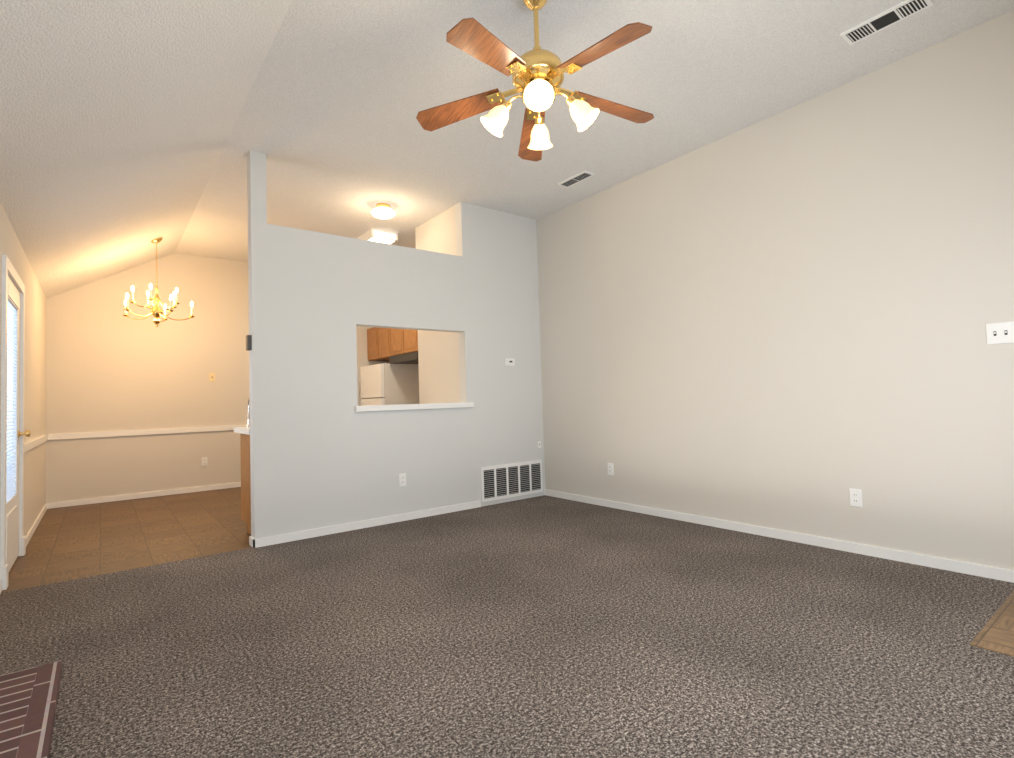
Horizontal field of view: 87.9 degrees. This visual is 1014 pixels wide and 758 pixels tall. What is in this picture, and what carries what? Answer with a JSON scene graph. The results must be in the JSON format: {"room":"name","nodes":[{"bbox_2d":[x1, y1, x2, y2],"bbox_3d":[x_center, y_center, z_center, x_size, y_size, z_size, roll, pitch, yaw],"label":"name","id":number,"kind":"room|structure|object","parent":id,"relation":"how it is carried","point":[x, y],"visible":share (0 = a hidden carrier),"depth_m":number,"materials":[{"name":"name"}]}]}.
{"room":"living room","nodes":[
{"label":"living room","id":0,"kind":"room"},
{"bbox_2d":[0,202,45,556],"bbox_3d":[-2.735,0.061,2.621,0.120,2.450,9.030,0,-3,-38],"label":"wall","id":1,"kind":"structure","parent":0,"point":[11,248],"depth_m":4.84,"materials":[{"name":"beige paint"}]},
{"bbox_2d":[0,254,30,589],"bbox_3d":[-3.564,0.289,3.750,0.190,2.134,1.084,0,-3,-38],"label":"patio door","id":2,"kind":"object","parent":1,"relation":"attached to","point":[12,541],"visible":1,"depth_m":3.83,"materials":[{"name":"white wood"}]},
{"bbox_2d":[24,434,48,452],"bbox_3d":[-4.589,0.615,5.133,0.020,0.065,2.400,0,-3,-38],"label":"trim","id":3,"kind":"structure","parent":1,"relation":"attached to","point":[31,444],"depth_m":4.93,"materials":[{"name":"white wood"}]},
{"bbox_2d":[26,503,47,545],"bbox_3d":[-4.577,1.410,5.111,0.013,0.065,2.410,0,-3,-38],"label":"baseboard","id":4,"kind":"structure","parent":1,"relation":"attached to","point":[37,521],"depth_m":5.07,"materials":[{"name":"white wood"}]},
{"bbox_2d":[1,487,251,592],"bbox_3d":[-2.489,1.469,6.096,4.760,0.096,3.700,0,-3,-38],"label":"floor","id":5,"kind":"structure","parent":0,"point":[75,542],"depth_m":4.65,"materials":[{"name":"brown tile"}]},
{"bbox_2d":[234,397,250,534],"bbox_3d":[-1.475,0.748,5.107,2.005,1.198,0.620,0,-3,-38],"label":"kitchen counter","id":6,"kind":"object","parent":5,"relation":"on","point":[244,432],"depth_m":4.58,"materials":[{"name":"brown wood"}]},
{"bbox_2d":[359,363,418,405],"bbox_3d":[-1.840,0.623,8.296,0.741,1.680,0.780,0,-3,-38],"label":"fridge","id":7,"kind":"object","parent":5,"relation":"on","point":[388,384],"visible":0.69,"depth_m":8.03,"materials":[{"name":"white metal"}]},
{"bbox_2d":[46,253,388,502],"bbox_3d":[-3.633,-0.082,7.575,4.760,3.180,0.120,0,-3,-38],"label":"wall","id":8,"kind":"structure","parent":0,"point":[110,366],"depth_m":6.75,"materials":[{"name":"beige paint"}]},
{"bbox_2d":[48,482,240,508],"bbox_3d":[-3.544,1.470,7.460,4.520,0.065,0.013,0,-3,-38],"label":"baseboard","id":9,"kind":"structure","parent":8,"relation":"attached to","point":[230,485],"depth_m":6.62,"materials":[{"name":"white wood"}]},
{"bbox_2d":[49,425,246,439],"bbox_3d":[-4.207,0.676,6.994,2.900,0.065,0.020,0,-3,-38],"label":"trim","id":10,"kind":"structure","parent":8,"relation":"attached to","point":[231,427],"depth_m":6.65,"materials":[{"name":"white wood"}]},
{"bbox_2d":[201,457,207,465],"bbox_3d":[-4.070,1.113,7.078,0.072,0.118,0.011,0,-3,-38],"label":"outlet","id":11,"kind":"object","parent":8,"relation":"attached to","point":[204,461],"visible":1,"depth_m":7.07,"materials":[{"name":"white plastic"}]},
{"bbox_2d":[209,373,214,380],"bbox_3d":[-4.024,-0.025,7.182,0.072,0.118,0.016,0,-3,-38],"label":"light switch","id":12,"kind":"object","parent":8,"relation":"attached to","point":[211,376],"visible":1,"depth_m":7.18,"materials":[{"name":"beige plastic"}]},
{"bbox_2d":[375,327,386,358],"bbox_3d":[-1.656,-0.587,8.232,0.584,0.520,0.434,0,-3,-38],"label":"upper cabinet","id":13,"kind":"object","parent":8,"relation":"attached to","point":[380,333],"depth_m":8.15,"materials":[{"name":"brown wood"}]},
{"bbox_2d":[367,327,410,362],"bbox_3d":[-1.921,-0.565,8.575,0.584,0.520,0.435,0,-3,-38],"label":"upper cabinet","id":14,"kind":"object","parent":8,"relation":"attached to","point":[370,332],"depth_m":8.39,"materials":[{"name":"brown wood"}]},
{"bbox_2d":[387,328,417,358],"bbox_3d":[-1.390,-0.609,7.889,0.584,0.520,0.434,0,-3,-38],"label":"upper cabinet","id":15,"kind":"object","parent":8,"relation":"attached to","point":[394,346],"depth_m":7.72,"materials":[{"name":"brown wood"}]},
{"bbox_2d":[403,329,417,354],"bbox_3d":[-1.125,-0.630,7.545,0.584,0.520,0.435,0,-3,-38],"label":"upper cabinet","id":16,"kind":"object","parent":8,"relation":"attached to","point":[410,337],"depth_m":7.36,"materials":[{"name":"brown wood"}]},
{"bbox_2d":[247,150,544,538],"bbox_3d":[-0.856,-0.261,5.177,3.060,3.180,0.120,0,-3,-38],"label":"wall","id":17,"kind":"structure","parent":0,"point":[323,453],"depth_m":4.81,"materials":[{"name":"beige paint"}]},
{"bbox_2d":[246,335,251,350],"bbox_3d":[-2.079,-0.291,4.233,0.030,0.120,0.060,0,-3,-38],"label":"box","id":18,"kind":"object","parent":17,"relation":"attached to","point":[248,344],"visible":1,"depth_m":4.21,"materials":[{"name":"grey plastic"}]},
{"bbox_2d":[249,501,480,547],"bbox_3d":[-1.140,1.292,4.795,2.168,0.065,0.043,0,-3,-38],"label":"baseboard","id":19,"kind":"structure","parent":17,"relation":"attached to","point":[254,543],"depth_m":4.63,"materials":[{"name":"white wood"}]},
{"bbox_2d":[399,473,405,486],"bbox_3d":[-0.976,0.944,4.924,0.072,0.118,0.011,0,-3,-38],"label":"outlet","id":20,"kind":"object","parent":17,"relation":"attached to","point":[402,479],"visible":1,"depth_m":4.92,"materials":[{"name":"white plastic"}]},
{"bbox_2d":[354,402,473,411],"bbox_3d":[-0.900,0.269,5.112,1.250,0.050,0.215,0,-3,-38],"label":"window sill","id":21,"kind":"structure","parent":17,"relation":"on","point":[409,406],"depth_m":4.98,"materials":[{"name":"white wood"}]},
{"bbox_2d":[505,358,514,365],"bbox_3d":[0.037,-0.185,5.772,0.125,0.085,0.022,0,-3,-38],"label":"thermostat","id":22,"kind":"object","parent":17,"relation":"attached to","point":[509,361],"visible":1,"depth_m":5.76,"materials":[{"name":"white plastic"}]},
{"bbox_2d":[480,460,542,501],"bbox_3d":[0.068,1.099,5.715,0.840,0.360,0.022,0,-3,-38],"label":"air vent","id":23,"kind":"object","parent":17,"relation":"in","point":[503,481],"visible":1,"depth_m":5.69,"materials":[{"name":"white plastic"}]},
{"bbox_2d":[415,226,422,403],"bbox_3d":[-0.607,-0.216,6.506,1.040,3.180,0.100,0,-3,-38],"label":"wall","id":24,"kind":"structure","parent":0,"point":[420,332],"depth_m":6.19,"materials":[{"name":"beige paint"}]},
{"bbox_2d":[419,205,459,403],"bbox_3d":[-0.703,-0.239,5.863,0.100,3.180,0.780,0,-3,-38],"label":"wall","id":25,"kind":"structure","parent":0,"point":[438,363],"depth_m":5.82,"materials":[{"name":"beige paint"}]},
{"bbox_2d":[0,495,1013,757],"bbox_3d":[0.270,1.243,2.529,4.760,0.100,5.330,0,-3,-38],"label":"floor","id":26,"kind":"structure","parent":0,"point":[544,627],"depth_m":2.34,"materials":[{"name":"grey carpet"}]},
{"bbox_2d":[0,660,61,757],"bbox_3d":[-1.483,1.179,1.405,0.367,0.045,1.850,0,-3,-38],"label":"brick","id":27,"kind":"object","parent":26,"relation":"on","point":[28,700],"visible":1,"depth_m":1.88,"materials":[{"name":"brown brick"}]},
{"bbox_2d":[970,591,1013,656],"bbox_3d":[2.788,1.105,2.067,1.100,0.024,1.270,0,-3,-38],"label":"floor","id":28,"kind":"structure","parent":26,"relation":"on","point":[996,633],"depth_m":2.33,"materials":[{"name":"wood"}]},
{"bbox_2d":[0,0,1013,298],"bbox_3d":[-0.949,-1.553,4.104,4.760,0.918,9.030,0,-3,-38],"label":"ceiling","id":29,"kind":"structure","parent":0,"point":[130,130],"depth_m":3.42,"materials":[{"name":"white paint"}]},
{"bbox_2d":[123,237,194,327],"bbox_3d":[-3.899,-1.083,5.913,0.679,1.035,0.709,0,-3,-38],"label":"brass chandelier","id":30,"kind":"object","parent":29,"relation":"hanging from","point":[156,311],"visible":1,"depth_m":5.87,"materials":[{"name":"gold metal"}]},
{"bbox_2d":[357,229,397,243],"bbox_3d":[-1.851,-1.707,6.839,0.340,0.100,1.242,0,-3,-38],"label":"light","id":31,"kind":"object","parent":29,"relation":"attached to","point":[380,236],"visible":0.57,"depth_m":6.37,"materials":[{"name":"white plastic"}]},
{"bbox_2d":[371,203,395,218],"bbox_3d":[-1.300,-1.758,5.522,0.256,0.134,0.256,0,-3,-38],"label":"light","id":32,"kind":"object","parent":29,"relation":"attached to","point":[382,211],"visible":1,"depth_m":5.46,"materials":[{"name":"white glass"}]},
{"bbox_2d":[416,0,653,161],"bbox_3d":[0.188,-1.620,2.651,1.290,0.725,1.229,0,-3,-38],"label":"ceiling fan light","id":33,"kind":"object","parent":29,"relation":"hanging from","point":[537,72],"visible":1,"depth_m":2.63,"materials":[{"name":"brown wood"}]},
{"bbox_2d":[558,170,594,187],"bbox_3d":[0.655,-1.896,5.005,0.130,0.018,0.360,0,-3,-38],"label":"ceiling vent","id":34,"kind":"object","parent":29,"relation":"in","point":[576,178],"visible":1,"depth_m":4.99,"materials":[{"name":"white plastic"}]},
{"bbox_2d":[840,0,932,44],"bbox_3d":[2.131,-2.021,2.965,0.150,0.018,0.400,0,-3,-38],"label":"ceiling vent","id":35,"kind":"object","parent":29,"relation":"in","point":[905,9],"visible":1,"depth_m":2.96,"materials":[{"name":"white plastic"}]},
{"bbox_2d":[536,10,1013,569],"bbox_3d":[0.924,-0.304,5.474,0.120,3.180,9.030,0,-3,-38],"label":"wall","id":36,"kind":"structure","parent":0,"point":[778,320],"depth_m":3.73,"materials":[{"name":"beige paint"}]},
{"bbox_2d":[607,463,613,474],"bbox_3d":[1.028,0.895,5.232,0.011,0.118,0.072,0,-3,-38],"label":"electrical outlet","id":37,"kind":"object","parent":36,"relation":"attached to","point":[610,469],"visible":1,"depth_m":5.22,"materials":[{"name":"white plastic"}]},
{"bbox_2d":[544,489,1013,582],"bbox_3d":[2.020,1.162,3.950,0.013,0.065,5.190,0,-3,-38],"label":"baseboard","id":38,"kind":"structure","parent":36,"relation":"attached to","point":[1001,574],"depth_m":3.71,"materials":[{"name":"white wood"}]},
{"bbox_2d":[849,488,862,506],"bbox_3d":[2.342,0.798,3.533,0.011,0.118,0.072,0,-3,-38],"label":"electrical outlet","id":39,"kind":"object","parent":36,"relation":"attached to","point":[855,497],"visible":1,"depth_m":3.53,"materials":[{"name":"white plastic"}]},
{"bbox_2d":[986,321,1013,344],"bbox_3d":[2.780,-0.259,2.963,0.016,0.118,0.118,0,-3,-38],"label":"double light switch","id":40,"kind":"object","parent":36,"relation":"attached to","point":[1000,333],"visible":1,"depth_m":2.96,"materials":[{"name":"white plastic"}]}
]}

